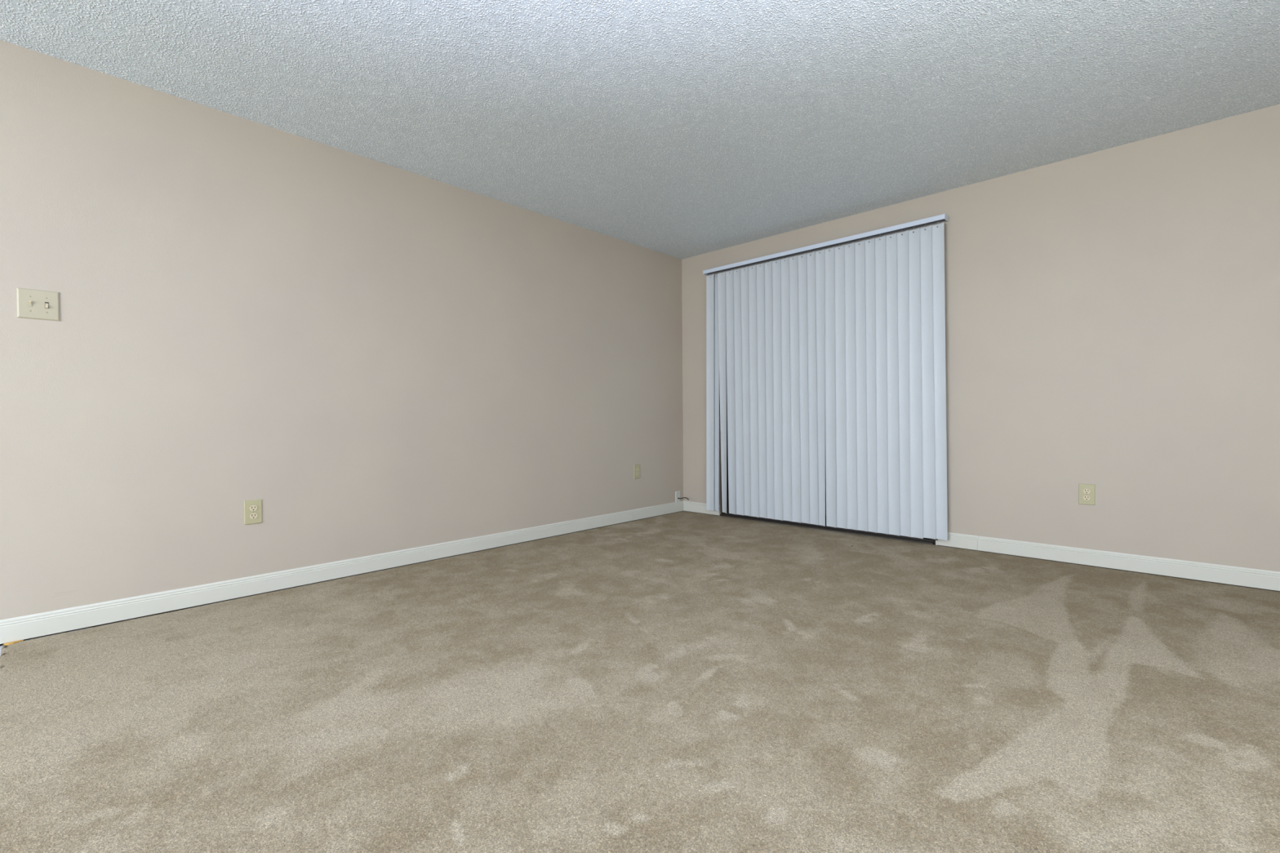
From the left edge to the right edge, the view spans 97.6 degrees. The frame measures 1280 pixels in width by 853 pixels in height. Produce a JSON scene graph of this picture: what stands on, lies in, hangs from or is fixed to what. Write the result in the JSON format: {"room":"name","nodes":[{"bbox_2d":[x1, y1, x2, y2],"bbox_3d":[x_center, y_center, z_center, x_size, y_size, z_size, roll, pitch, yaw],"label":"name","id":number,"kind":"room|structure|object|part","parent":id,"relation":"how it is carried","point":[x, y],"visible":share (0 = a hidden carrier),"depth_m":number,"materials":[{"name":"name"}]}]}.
{"room":"empty living room","nodes":[
{"label":"empty living room","id":0,"kind":"room"},
{"bbox_2d":[0,40,683,620],"bbox_3d":[-2.188,-0.356,2.773,0.130,2.428,7.710,0,1,43],"label":"wall","id":1,"kind":"structure","parent":0,"point":[384,357],"depth_m":2.94,"materials":[{"name":"beige paint"}]},
{"bbox_2d":[16,287,59,320],"bbox_3d":[-2.505,-0.509,2.332,0.014,0.122,0.122,0,1,43],"label":"light switch","id":2,"kind":"object","parent":1,"relation":"attached to","point":[33,304],"visible":1,"depth_m":2.33,"materials":[{"name":"beige plastic"}]},
{"bbox_2d":[244,499,262,524],"bbox_3d":[-1.992,0.440,2.883,0.008,0.123,0.076,0,1,43],"label":"power outlet","id":3,"kind":"object","parent":1,"relation":"attached to","point":[252,508],"visible":1,"depth_m":2.88,"materials":[{"name":"beige plastic"}]},
{"bbox_2d":[248,512,257,519],"bbox_3d":[-1.990,0.460,2.882,0.001,0.033,0.037,0,1,43],"label":"socket","id":4,"kind":"object","parent":3,"relation":"attached to","point":[251,515],"depth_m":2.88,"materials":[{"name":"beige plastic"}]},
{"bbox_2d":[248,504,257,511],"bbox_3d":[-1.991,0.420,2.882,0.001,0.033,0.037,0,1,43],"label":"socket","id":5,"kind":"object","parent":3,"relation":"attached to","point":[252,508],"depth_m":2.88,"materials":[{"name":"beige plastic"}]},
{"bbox_2d":[0,501,684,644],"bbox_3d":[-2.127,0.820,2.738,0.012,0.094,7.450,0,1,43],"label":"baseboard","id":6,"kind":"structure","parent":1,"relation":"attached to","point":[30,626],"depth_m":2.94,"materials":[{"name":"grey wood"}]},
{"bbox_2d":[633,464,639,479],"bbox_3d":[-0.026,0.400,4.968,0.008,0.123,0.076,0,1,43],"label":"power outlet","id":7,"kind":"object","parent":1,"relation":"attached to","point":[636,467],"visible":1,"depth_m":4.96,"materials":[{"name":"beige plastic"}]},
{"bbox_2d":[675,490,688,503],"bbox_3d":[0.410,0.682,5.339,0.135,0.118,0.066,0,1,43],"label":"cable plate","id":8,"kind":"object","parent":1,"relation":"attached to","point":[677,498],"visible":1,"depth_m":5.37,"materials":[{"name":"grey plastic"}]},
{"bbox_3d":[0.364,0.682,5.383,0.008,0.118,0.066,0,1,43],"label":"plate","id":9,"kind":"part","parent":8,"relation":"part of","materials":[{"name":"grey plastic"}]},
{"bbox_2d":[0,511,1279,852],"bbox_3d":[-0.315,0.884,1.119,5.130,0.042,7.580,0,1,43],"label":"floor","id":10,"kind":"structure","parent":0,"point":[683,682],"depth_m":1.72,"materials":[{"name":"beige carpet"}]},
{"bbox_2d":[4,640,23,645],"bbox_3d":[-2.542,0.879,2.272,0.019,0.008,0.054,0,1,43],"label":"strip","id":11,"kind":"object","parent":10,"relation":"on","point":[19,641],"visible":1,"depth_m":2.27,"materials":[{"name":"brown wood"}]},
{"bbox_2d":[0,0,1279,259],"bbox_3d":[-0.331,-1.604,1.000,5.260,0.080,7.710,0,1,43],"label":"ceiling","id":12,"kind":"structure","parent":0,"point":[680,129],"depth_m":2.59,"materials":[{"name":"white paint"}]},
{"bbox_2d":[681,103,1279,572],"bbox_3d":[2.278,-0.401,3.771,5.000,2.428,0.130,0,1,43],"label":"wall","id":13,"kind":"structure","parent":0,"point":[1113,314],"depth_m":3.24,"materials":[{"name":"beige paint"}]},
{"bbox_2d":[683,500,719,515],"bbox_3d":[0.576,0.771,5.300,0.430,0.094,0.012,0,1,43],"label":"baseboard","id":14,"kind":"structure","parent":13,"relation":"attached to","point":[695,507],"depth_m":5.32,"materials":[{"name":"grey wood"}]},
{"bbox_2d":[702,213,948,540],"bbox_3d":[1.352,-0.326,4.495,2.029,2.219,0.085,0,1,43],"label":"vertical blinds","id":15,"kind":"object","parent":13,"relation":"attached to","point":[836,357],"visible":1,"depth_m":4.33,"materials":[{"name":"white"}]},
{"bbox_3d":[1.342,-1.417,4.484,2.011,0.035,0.084,0,1,43],"label":"head rail","id":16,"kind":"part","parent":15,"relation":"part of","materials":[{"name":"white"}]},
{"bbox_2d":[720,342,937,544],"bbox_3d":[1.441,-0.214,4.560,1.840,2.097,0.115,0,1,43],"label":"door","id":17,"kind":"structure","parent":13,"relation":"in","point":[926,540],"depth_m":4.55,"materials":[{"name":"brown metal"}]},
{"bbox_3d":[1.118,-0.213,4.840,0.914,2.015,0.028,0,1,43],"label":"panel","id":18,"kind":"part","parent":17,"relation":"part of","materials":[{"name":"brown metal"}]},
{"bbox_3d":[1.772,-0.220,4.289,0.804,1.890,0.006,0,1,43],"label":"glass pane","id":19,"kind":"part","parent":17,"relation":"part of","materials":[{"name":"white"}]},
{"bbox_3d":[1.444,-0.220,4.564,1.840,2.085,0.105,0,1,43],"label":"frame","id":20,"kind":"part","parent":17,"relation":"part of","materials":[{"name":"brown metal"}]},
{"bbox_2d":[1078,483,1095,505],"bbox_3d":[2.659,0.404,3.332,0.076,0.123,0.008,0,1,43],"label":"power outlet","id":21,"kind":"object","parent":13,"relation":"attached to","point":[1086,492],"visible":1,"depth_m":3.33,"materials":[{"name":"beige plastic"}]},
{"bbox_2d":[1082,494,1090,500],"bbox_3d":[2.657,0.424,3.330,0.037,0.033,0.003,0,1,43],"label":"socket","id":22,"kind":"object","parent":21,"relation":"attached to","point":[1085,497],"depth_m":3.33,"materials":[{"name":"beige plastic"}]},
{"bbox_2d":[1082,488,1090,493],"bbox_3d":[2.658,0.384,3.330,0.037,0.033,0.001,0,1,43],"label":"socket","id":23,"kind":"object","parent":21,"relation":"attached to","point":[1085,491],"depth_m":3.33,"materials":[{"name":"beige plastic"}]},
{"bbox_2d":[937,532,1279,591],"bbox_3d":[3.064,0.778,2.954,2.730,0.094,0.013,0,1,43],"label":"baseboard","id":24,"kind":"structure","parent":13,"relation":"attached to","point":[1228,575],"depth_m":3.21,"materials":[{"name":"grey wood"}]}
]}

